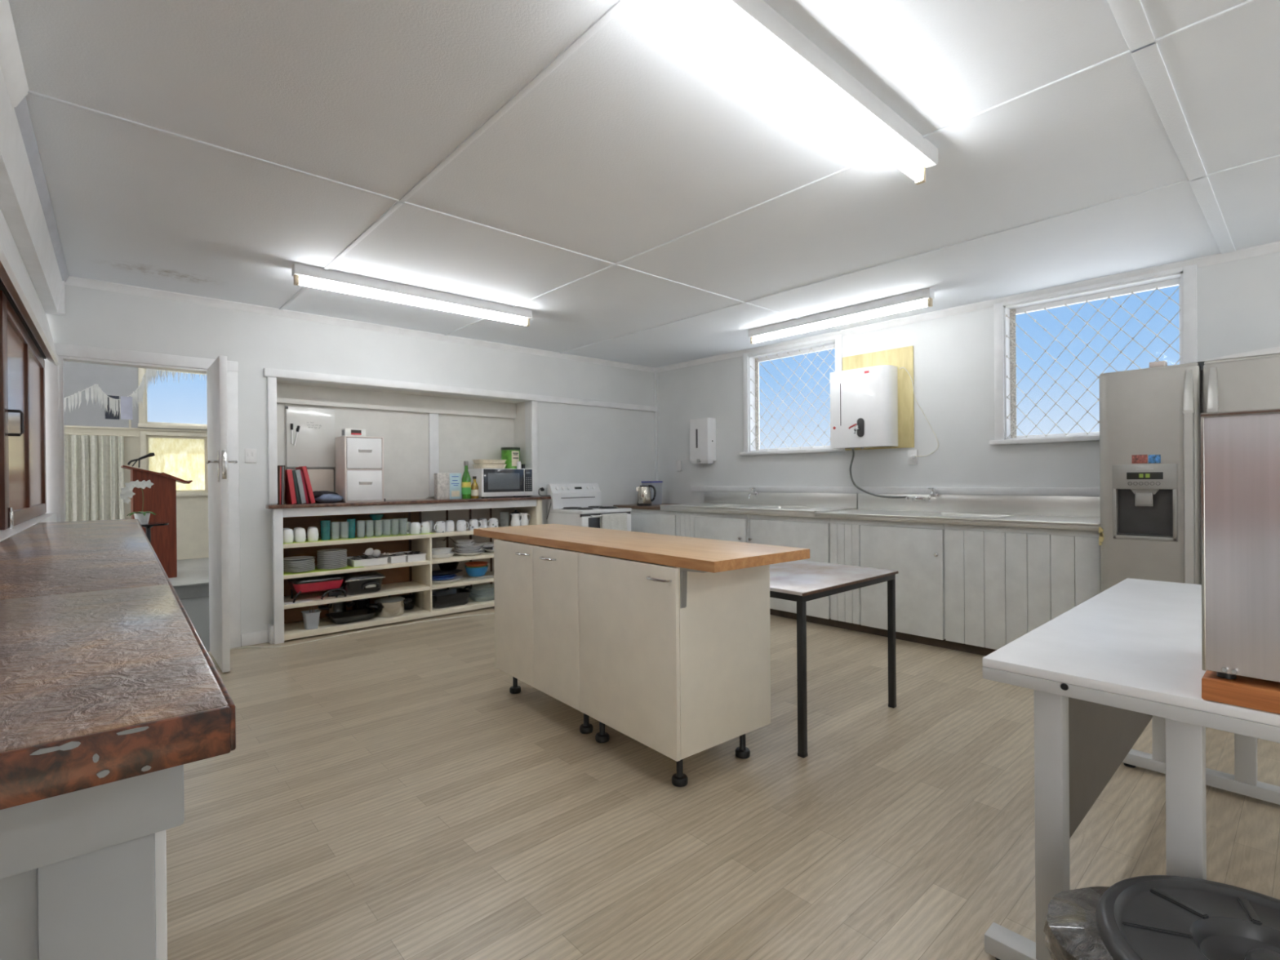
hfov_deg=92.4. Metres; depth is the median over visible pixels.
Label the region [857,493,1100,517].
backsplash
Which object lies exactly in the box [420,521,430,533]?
mug
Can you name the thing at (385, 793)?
floor
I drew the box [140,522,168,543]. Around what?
side table
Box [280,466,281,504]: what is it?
book
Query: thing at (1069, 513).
countertop
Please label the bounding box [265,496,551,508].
countertop
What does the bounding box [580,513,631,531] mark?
oven
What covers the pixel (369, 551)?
ladle
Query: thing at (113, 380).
wall
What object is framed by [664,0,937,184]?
fluorescent light
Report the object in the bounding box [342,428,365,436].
cardboard box
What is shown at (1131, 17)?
trim
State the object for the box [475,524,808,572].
island countertop
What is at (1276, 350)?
sheet
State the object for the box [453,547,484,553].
platter
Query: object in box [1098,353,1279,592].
fridge
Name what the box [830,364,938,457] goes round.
water heater
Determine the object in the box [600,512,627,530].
tea towel
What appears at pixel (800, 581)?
table
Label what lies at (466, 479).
bottle
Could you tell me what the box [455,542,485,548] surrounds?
platter
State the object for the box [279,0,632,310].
trim
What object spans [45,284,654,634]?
wall
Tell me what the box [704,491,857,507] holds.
backsplash
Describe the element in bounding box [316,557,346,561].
plate
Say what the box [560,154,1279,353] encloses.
trim
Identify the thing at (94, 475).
curtain
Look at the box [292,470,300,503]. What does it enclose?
ring binder
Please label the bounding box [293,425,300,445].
marker
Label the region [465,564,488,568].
bowl
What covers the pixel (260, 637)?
baseboard
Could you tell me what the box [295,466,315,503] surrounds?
ring binder
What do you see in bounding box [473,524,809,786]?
kitchen island
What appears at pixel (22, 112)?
trim
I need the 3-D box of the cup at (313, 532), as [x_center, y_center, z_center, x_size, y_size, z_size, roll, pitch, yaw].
[-2.542,0.421,4.768,0.079,0.104,0.079,-1,0,-42]
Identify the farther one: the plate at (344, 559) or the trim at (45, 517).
the plate at (344, 559)
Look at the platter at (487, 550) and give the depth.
5.85 m
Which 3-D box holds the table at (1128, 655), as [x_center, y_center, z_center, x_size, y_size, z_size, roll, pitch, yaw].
[1.711,0.802,1.784,1.683,0.755,0.765,-1,0,-42]
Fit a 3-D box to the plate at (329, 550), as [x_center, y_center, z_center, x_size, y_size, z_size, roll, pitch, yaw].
[-2.463,0.567,4.906,0.216,0.012,0.216,-1,0,5]
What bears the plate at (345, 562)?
on the plate at (344, 564)
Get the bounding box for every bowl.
[368,514,384,519]
[396,595,415,609]
[437,561,459,570]
[464,561,488,566]
[464,565,488,576]
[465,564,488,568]
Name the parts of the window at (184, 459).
glass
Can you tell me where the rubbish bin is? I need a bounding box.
[1043,875,1279,959]
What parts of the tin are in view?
lid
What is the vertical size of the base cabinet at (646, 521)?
0.872 m
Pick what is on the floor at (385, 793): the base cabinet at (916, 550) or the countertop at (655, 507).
the base cabinet at (916, 550)
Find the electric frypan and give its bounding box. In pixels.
[287,573,346,603]
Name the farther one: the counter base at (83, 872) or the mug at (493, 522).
the mug at (493, 522)
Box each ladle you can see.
[363,547,373,555]
[371,549,380,556]
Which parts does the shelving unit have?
panel, shelf, shelf, shelf, shelf, rail, shelf, shelf, panel, panel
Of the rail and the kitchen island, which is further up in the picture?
the rail
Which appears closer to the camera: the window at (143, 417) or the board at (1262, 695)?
the board at (1262, 695)
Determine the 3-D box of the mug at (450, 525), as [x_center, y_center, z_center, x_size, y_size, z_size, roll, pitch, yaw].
[-1.724,0.415,5.562,0.088,0.100,0.107,-1,0,2]
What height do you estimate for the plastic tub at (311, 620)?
0.132 m
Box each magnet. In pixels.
[1131,454,1147,463]
[1148,454,1160,462]
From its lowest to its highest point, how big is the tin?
0.213 m
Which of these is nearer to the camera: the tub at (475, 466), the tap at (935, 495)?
the tap at (935, 495)
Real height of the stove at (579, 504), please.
1.122 m
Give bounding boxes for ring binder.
[284,469,297,503]
[292,469,306,503]
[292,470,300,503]
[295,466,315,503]
[300,471,309,503]
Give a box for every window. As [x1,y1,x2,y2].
[137,367,207,430]
[139,431,208,496]
[739,334,845,455]
[989,264,1197,444]
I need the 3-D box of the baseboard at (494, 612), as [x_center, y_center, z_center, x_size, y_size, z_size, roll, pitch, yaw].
[-1.847,1.199,5.115,2.711,0.007,0.162,-1,0,-37]
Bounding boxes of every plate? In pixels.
[283,555,313,559]
[283,558,314,562]
[283,559,315,563]
[283,560,315,564]
[283,561,314,565]
[283,563,315,567]
[283,564,315,568]
[283,565,314,569]
[283,566,315,571]
[283,568,315,572]
[290,555,315,560]
[316,548,346,552]
[316,550,346,553]
[316,551,346,555]
[316,552,346,556]
[316,554,346,557]
[316,556,346,559]
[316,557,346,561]
[316,559,346,562]
[316,560,346,564]
[316,561,346,565]
[316,562,346,566]
[316,564,346,568]
[317,555,346,559]
[317,564,347,568]
[431,568,462,575]
[431,573,454,577]
[431,574,457,580]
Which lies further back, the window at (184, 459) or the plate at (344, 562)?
the window at (184, 459)
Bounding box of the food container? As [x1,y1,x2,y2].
[640,480,662,504]
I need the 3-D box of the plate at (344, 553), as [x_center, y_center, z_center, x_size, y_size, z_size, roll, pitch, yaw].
[-2.464,0.597,4.905,0.216,0.012,0.216,-1,0,8]
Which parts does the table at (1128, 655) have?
foot rail, leg, modesty panel, leg, leg, foot rail, leg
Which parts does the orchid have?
flower, flower, flower, flower, flower, flower, pot, flower, flower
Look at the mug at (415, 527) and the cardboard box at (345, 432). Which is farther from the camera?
the mug at (415, 527)
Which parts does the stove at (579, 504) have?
control panel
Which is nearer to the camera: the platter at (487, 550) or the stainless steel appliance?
the stainless steel appliance
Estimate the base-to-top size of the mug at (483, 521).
0.100 m
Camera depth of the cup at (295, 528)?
4.75 m
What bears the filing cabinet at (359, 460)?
on the countertop at (495, 498)
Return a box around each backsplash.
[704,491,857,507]
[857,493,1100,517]
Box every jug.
[510,513,522,526]
[519,512,530,525]
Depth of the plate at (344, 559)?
4.86 m
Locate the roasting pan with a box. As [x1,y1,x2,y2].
[431,585,471,608]
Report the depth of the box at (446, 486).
5.54 m
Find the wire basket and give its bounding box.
[431,537,457,550]
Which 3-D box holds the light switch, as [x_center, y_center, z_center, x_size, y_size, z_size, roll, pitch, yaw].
[-2.867,-0.178,4.517,0.074,0.105,0.013,-1,0,-42]
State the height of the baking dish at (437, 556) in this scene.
0.037 m
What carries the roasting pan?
on the shelving unit
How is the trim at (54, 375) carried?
attached to the wall at (613, 449)
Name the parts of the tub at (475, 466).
storage tub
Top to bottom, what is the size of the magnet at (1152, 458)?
0.044 m
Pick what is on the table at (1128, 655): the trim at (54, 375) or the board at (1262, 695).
the board at (1262, 695)
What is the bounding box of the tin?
[501,447,519,468]
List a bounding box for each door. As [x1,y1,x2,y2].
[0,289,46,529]
[205,355,237,672]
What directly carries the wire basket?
on the shelving unit
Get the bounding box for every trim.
[0,0,29,107]
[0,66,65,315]
[0,208,58,365]
[0,278,45,359]
[0,512,57,542]
[13,96,68,281]
[27,90,839,331]
[44,342,240,648]
[64,275,655,372]
[64,419,208,559]
[263,368,657,503]
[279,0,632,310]
[428,413,439,497]
[444,0,1259,335]
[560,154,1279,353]
[653,370,657,480]
[655,240,1279,373]
[691,485,1100,496]
[1106,0,1235,253]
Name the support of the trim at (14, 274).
attached to the wall
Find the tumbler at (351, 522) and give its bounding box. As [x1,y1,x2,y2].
[346,518,355,537]
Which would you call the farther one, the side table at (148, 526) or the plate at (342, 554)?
the side table at (148, 526)
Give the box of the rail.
[64,433,134,436]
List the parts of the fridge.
paddle frame, door, handle, handle, handle, handle, door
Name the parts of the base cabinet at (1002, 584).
rail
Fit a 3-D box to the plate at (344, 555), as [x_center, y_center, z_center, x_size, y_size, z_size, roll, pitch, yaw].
[-2.461,0.617,4.907,0.216,0.012,0.216,-1,0,-20]
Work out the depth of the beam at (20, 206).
2.49 m
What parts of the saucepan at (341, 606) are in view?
handle, handle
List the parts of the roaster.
lid, handle, handle plate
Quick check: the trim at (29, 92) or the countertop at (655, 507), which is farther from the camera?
the countertop at (655, 507)
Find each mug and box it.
[401,521,411,533]
[409,521,420,533]
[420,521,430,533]
[425,520,434,532]
[434,520,445,533]
[444,520,454,531]
[456,520,469,531]
[468,519,481,529]
[478,518,487,528]
[486,517,497,527]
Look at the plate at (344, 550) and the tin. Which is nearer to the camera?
the plate at (344, 550)
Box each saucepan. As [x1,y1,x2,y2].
[318,600,355,619]
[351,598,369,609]
[366,595,412,617]
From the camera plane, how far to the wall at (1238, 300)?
4.87 m
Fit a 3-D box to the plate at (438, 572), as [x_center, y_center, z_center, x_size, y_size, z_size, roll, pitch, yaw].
[-1.786,0.845,5.589,0.343,0.019,0.270,-1,0,-42]
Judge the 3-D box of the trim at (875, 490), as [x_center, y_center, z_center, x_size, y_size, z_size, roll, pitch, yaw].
[1.918,0.088,5.365,0.026,0.056,4.000,-1,0,-42]
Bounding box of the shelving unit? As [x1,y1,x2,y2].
[268,499,542,644]
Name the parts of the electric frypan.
lid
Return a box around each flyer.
[105,395,119,419]
[120,395,132,419]
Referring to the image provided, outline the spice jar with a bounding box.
[516,461,521,468]
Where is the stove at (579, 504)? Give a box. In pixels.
[546,483,631,531]
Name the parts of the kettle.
handle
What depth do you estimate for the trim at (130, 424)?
8.09 m
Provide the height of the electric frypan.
0.176 m
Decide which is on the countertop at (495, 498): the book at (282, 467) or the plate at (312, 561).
the book at (282, 467)
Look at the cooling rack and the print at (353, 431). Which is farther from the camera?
the cooling rack
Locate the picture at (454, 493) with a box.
[451,490,459,497]
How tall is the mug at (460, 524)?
0.100 m
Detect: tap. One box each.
[747,487,757,498]
[848,417,864,436]
[906,495,925,501]
[928,487,938,501]
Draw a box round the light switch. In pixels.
[244,448,256,462]
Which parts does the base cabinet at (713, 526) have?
board panel, rail, door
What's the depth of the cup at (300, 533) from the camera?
4.67 m
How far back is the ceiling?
2.46 m
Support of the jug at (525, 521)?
on the shelving unit
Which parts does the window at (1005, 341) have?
sill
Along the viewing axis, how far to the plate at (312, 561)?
4.71 m
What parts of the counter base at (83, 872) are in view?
rail, cupboard door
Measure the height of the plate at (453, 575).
0.023 m
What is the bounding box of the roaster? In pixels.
[340,570,385,595]
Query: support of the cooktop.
in the stove at (579, 504)
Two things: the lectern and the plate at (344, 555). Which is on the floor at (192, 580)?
the lectern
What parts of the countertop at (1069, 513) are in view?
bowl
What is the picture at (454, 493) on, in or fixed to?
attached to the box at (446, 486)
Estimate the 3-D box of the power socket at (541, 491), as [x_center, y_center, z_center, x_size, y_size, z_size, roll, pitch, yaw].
[-0.985,0.102,6.192,0.050,0.075,0.043,-1,0,-42]
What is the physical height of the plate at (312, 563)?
0.012 m
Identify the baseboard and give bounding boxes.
[230,612,494,649]
[240,630,268,646]
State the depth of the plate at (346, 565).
4.87 m
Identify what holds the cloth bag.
on the countertop at (495, 498)
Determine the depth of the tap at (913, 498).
4.92 m
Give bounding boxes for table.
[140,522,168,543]
[769,560,897,758]
[982,577,1279,959]
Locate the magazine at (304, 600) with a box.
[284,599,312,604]
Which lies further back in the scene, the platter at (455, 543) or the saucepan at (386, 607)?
the platter at (455, 543)
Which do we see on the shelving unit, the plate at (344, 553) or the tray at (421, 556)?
the tray at (421, 556)
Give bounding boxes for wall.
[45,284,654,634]
[63,360,208,558]
[276,379,525,499]
[657,251,1279,512]
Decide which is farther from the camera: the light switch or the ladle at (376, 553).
the ladle at (376, 553)
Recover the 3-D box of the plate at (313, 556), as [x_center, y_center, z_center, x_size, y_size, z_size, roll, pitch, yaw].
[-2.636,0.611,4.750,0.222,0.014,0.222,-1,0,-42]
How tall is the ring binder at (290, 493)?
0.264 m
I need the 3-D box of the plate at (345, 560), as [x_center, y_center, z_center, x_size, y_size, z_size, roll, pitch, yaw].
[-2.461,0.658,4.907,0.216,0.012,0.216,0,0,14]
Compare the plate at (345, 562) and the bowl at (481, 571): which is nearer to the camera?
the plate at (345, 562)
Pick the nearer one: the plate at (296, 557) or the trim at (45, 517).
the trim at (45, 517)
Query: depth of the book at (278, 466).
4.63 m
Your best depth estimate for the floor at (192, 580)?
6.66 m
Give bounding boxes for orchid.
[120,480,155,524]
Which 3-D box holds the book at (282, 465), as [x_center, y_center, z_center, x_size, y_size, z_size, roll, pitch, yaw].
[-2.761,0.037,4.722,0.013,0.295,0.200,-1,0,-42]
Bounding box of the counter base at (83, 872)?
[0,764,184,959]
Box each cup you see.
[283,528,293,542]
[293,527,302,541]
[294,528,306,542]
[306,527,318,541]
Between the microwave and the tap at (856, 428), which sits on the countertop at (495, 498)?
the microwave
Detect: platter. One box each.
[431,575,462,583]
[453,542,475,546]
[453,546,483,551]
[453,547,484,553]
[453,550,484,555]
[454,539,473,543]
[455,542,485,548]
[481,542,493,547]
[484,546,493,552]
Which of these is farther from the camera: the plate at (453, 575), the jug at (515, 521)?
the jug at (515, 521)
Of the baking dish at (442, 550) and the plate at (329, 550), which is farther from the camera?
the baking dish at (442, 550)
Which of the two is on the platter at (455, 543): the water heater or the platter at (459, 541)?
the platter at (459, 541)
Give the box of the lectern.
[120,465,192,577]
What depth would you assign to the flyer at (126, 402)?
6.81 m
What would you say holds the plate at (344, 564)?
on the plate at (346, 565)
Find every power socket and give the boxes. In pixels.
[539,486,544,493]
[907,449,917,464]
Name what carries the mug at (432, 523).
on the shelving unit
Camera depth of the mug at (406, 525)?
5.32 m
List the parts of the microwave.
casing, door, door glass, control panel, power cord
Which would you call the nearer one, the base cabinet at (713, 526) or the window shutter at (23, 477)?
the window shutter at (23, 477)
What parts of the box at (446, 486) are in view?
panel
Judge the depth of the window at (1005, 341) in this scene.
4.26 m
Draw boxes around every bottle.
[461,461,471,498]
[471,476,478,498]
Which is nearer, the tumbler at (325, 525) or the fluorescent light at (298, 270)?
the fluorescent light at (298, 270)
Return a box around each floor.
[165,595,1279,959]
[168,557,208,599]
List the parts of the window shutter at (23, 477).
handle, panel, panel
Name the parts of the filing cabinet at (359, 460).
drawer, drawer, handle, handle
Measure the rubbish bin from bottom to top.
0.428 m
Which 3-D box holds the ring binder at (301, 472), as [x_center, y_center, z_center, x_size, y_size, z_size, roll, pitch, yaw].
[-2.662,0.056,4.820,0.061,0.254,0.200,-1,0,-42]
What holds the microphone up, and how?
on the lectern
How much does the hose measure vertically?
0.421 m
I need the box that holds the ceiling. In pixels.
[8,0,1279,368]
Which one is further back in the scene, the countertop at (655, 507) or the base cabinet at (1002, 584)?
the countertop at (655, 507)
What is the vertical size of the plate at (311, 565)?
0.012 m
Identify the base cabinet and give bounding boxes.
[630,508,676,535]
[675,511,748,542]
[747,514,834,626]
[830,518,948,648]
[944,523,1100,656]
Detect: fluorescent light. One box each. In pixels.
[291,262,531,326]
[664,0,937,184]
[748,288,934,343]
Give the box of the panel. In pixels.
[286,468,334,492]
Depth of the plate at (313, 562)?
4.70 m
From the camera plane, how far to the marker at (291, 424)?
4.96 m
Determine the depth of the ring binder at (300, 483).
4.72 m
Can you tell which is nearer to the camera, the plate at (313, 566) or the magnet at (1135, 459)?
the magnet at (1135, 459)
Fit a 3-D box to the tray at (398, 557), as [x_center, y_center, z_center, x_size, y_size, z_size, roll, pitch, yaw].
[-2.135,0.673,5.295,0.132,0.058,0.282,-1,0,-42]
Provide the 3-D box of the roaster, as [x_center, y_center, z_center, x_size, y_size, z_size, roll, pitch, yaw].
[-2.298,0.849,5.060,0.320,0.158,0.259,-1,0,-42]
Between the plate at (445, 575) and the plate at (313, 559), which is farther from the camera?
the plate at (445, 575)
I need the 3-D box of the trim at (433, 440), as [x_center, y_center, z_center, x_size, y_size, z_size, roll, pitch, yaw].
[-1.941,-0.235,5.777,0.090,0.785,0.022,-1,0,-42]
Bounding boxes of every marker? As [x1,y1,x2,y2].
[290,423,293,444]
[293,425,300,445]
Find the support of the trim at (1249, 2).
attached to the ceiling
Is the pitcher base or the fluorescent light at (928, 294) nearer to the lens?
the fluorescent light at (928, 294)
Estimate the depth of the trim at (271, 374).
5.21 m
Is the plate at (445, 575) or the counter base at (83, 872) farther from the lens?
the plate at (445, 575)
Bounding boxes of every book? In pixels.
[277,465,279,504]
[280,465,282,504]
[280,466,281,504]
[282,465,284,504]
[282,466,284,504]
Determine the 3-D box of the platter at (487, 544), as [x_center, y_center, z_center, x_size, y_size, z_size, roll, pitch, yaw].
[-1.491,0.635,5.991,0.333,0.032,0.208,-1,0,-42]
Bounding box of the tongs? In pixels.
[383,552,398,555]
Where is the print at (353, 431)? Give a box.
[351,429,361,433]
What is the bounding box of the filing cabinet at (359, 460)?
[334,435,384,502]
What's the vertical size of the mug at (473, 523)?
0.100 m
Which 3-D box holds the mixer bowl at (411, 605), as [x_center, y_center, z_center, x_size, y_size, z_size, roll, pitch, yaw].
[-2.084,1.093,5.467,0.160,0.105,0.160,-1,0,-42]
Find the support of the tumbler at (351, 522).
on the shelving unit
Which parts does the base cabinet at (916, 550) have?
board panel, rail, door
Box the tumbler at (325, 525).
[320,520,330,540]
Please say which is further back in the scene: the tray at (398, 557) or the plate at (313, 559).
the tray at (398, 557)
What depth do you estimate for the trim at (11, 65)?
1.83 m
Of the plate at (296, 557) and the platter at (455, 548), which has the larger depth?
the platter at (455, 548)
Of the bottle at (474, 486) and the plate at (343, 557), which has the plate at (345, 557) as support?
the plate at (343, 557)
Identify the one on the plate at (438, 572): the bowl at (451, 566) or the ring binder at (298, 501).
the bowl at (451, 566)
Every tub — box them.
[301,608,321,630]
[471,459,506,468]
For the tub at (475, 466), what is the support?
on the microwave
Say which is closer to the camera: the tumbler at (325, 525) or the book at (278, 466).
the book at (278, 466)
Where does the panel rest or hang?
on the countertop at (495, 498)
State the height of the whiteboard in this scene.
0.499 m
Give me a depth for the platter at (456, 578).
5.52 m
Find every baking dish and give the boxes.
[431,547,453,555]
[431,551,455,558]
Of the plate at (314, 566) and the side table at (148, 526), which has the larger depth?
the side table at (148, 526)
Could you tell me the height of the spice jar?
0.072 m
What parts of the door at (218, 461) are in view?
handle, latch plate, handle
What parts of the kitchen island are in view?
door, handle, handle, door, door, handle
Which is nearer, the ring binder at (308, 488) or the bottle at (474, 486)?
the ring binder at (308, 488)
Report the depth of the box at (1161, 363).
3.25 m
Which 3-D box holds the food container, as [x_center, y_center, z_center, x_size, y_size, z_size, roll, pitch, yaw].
[0.136,0.144,6.929,0.176,0.262,0.176,-1,0,-42]
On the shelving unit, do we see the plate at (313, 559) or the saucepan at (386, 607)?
the saucepan at (386, 607)
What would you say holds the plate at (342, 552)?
on the plate at (344, 553)
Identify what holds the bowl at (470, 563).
on the bowl at (487, 564)
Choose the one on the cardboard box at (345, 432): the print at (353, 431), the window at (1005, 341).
the print at (353, 431)
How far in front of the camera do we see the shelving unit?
5.29 m
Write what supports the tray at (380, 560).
on the shelving unit
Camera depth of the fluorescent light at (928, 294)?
4.72 m
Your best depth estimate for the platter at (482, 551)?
5.64 m
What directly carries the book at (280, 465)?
on the countertop at (495, 498)
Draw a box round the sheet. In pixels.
[1188,346,1279,369]
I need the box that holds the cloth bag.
[312,490,342,502]
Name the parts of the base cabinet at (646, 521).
rail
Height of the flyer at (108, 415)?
0.260 m
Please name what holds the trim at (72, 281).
attached to the wall at (613, 449)
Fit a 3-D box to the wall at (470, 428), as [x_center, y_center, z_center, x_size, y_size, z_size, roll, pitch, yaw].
[-2.073,0.104,5.563,2.370,2.200,0.280,-1,0,-42]
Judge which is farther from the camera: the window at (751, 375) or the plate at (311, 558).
the window at (751, 375)
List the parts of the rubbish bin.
lid knob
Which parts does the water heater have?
sight glass, power cord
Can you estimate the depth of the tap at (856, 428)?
5.15 m
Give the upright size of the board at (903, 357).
0.830 m
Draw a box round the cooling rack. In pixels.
[459,574,493,580]
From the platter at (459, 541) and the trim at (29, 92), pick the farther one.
the platter at (459, 541)
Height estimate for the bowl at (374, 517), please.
0.045 m
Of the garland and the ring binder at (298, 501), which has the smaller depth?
the ring binder at (298, 501)
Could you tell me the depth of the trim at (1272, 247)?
4.54 m
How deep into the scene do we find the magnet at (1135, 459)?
3.29 m
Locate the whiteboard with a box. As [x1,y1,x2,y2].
[284,405,335,467]
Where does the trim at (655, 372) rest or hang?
attached to the wall at (613, 449)
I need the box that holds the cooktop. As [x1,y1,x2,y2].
[547,507,631,514]
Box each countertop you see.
[0,519,235,809]
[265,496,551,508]
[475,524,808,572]
[613,503,683,510]
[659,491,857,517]
[815,493,1100,530]
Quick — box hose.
[848,448,906,497]
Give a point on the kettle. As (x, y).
(644, 496)
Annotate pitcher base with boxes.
[482,546,492,551]
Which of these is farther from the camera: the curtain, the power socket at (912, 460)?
the curtain
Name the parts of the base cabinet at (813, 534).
rail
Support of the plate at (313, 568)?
on the shelving unit
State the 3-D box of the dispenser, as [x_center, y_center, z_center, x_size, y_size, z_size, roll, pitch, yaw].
[0.677,-0.419,6.654,0.131,0.485,0.278,-1,0,-42]
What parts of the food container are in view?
lid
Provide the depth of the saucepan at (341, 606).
5.07 m
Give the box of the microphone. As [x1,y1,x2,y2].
[127,452,155,467]
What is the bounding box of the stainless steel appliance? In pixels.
[1200,408,1279,682]
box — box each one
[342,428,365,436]
[434,473,461,499]
[1149,360,1167,367]
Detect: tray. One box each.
[324,608,378,624]
[346,555,388,567]
[380,552,406,563]
[396,551,426,562]
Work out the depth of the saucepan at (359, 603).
5.20 m
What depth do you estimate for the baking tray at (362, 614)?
5.01 m
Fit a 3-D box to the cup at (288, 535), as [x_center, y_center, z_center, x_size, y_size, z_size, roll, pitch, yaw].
[-2.668,0.423,4.648,0.079,0.104,0.079,-1,0,-42]
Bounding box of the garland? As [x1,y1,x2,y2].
[63,368,204,415]
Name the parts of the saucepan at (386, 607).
handle, handle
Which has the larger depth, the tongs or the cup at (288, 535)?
the tongs
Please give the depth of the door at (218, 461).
3.90 m
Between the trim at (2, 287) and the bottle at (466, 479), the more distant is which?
the bottle at (466, 479)
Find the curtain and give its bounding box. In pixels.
[64,435,124,521]
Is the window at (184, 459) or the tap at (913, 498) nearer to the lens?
the tap at (913, 498)
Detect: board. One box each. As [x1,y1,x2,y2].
[842,346,914,450]
[1201,670,1279,714]
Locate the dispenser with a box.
[689,417,715,463]
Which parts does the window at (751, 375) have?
sill, sash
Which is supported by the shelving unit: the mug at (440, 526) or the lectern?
the mug at (440, 526)
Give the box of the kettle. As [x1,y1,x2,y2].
[635,484,656,506]
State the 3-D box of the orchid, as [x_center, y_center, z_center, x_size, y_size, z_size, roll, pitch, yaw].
[-4.713,0.206,5.790,0.242,0.417,0.255,-1,0,-12]
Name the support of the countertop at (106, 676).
on the counter base at (83, 872)
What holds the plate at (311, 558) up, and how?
on the plate at (313, 559)
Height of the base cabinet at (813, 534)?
0.872 m

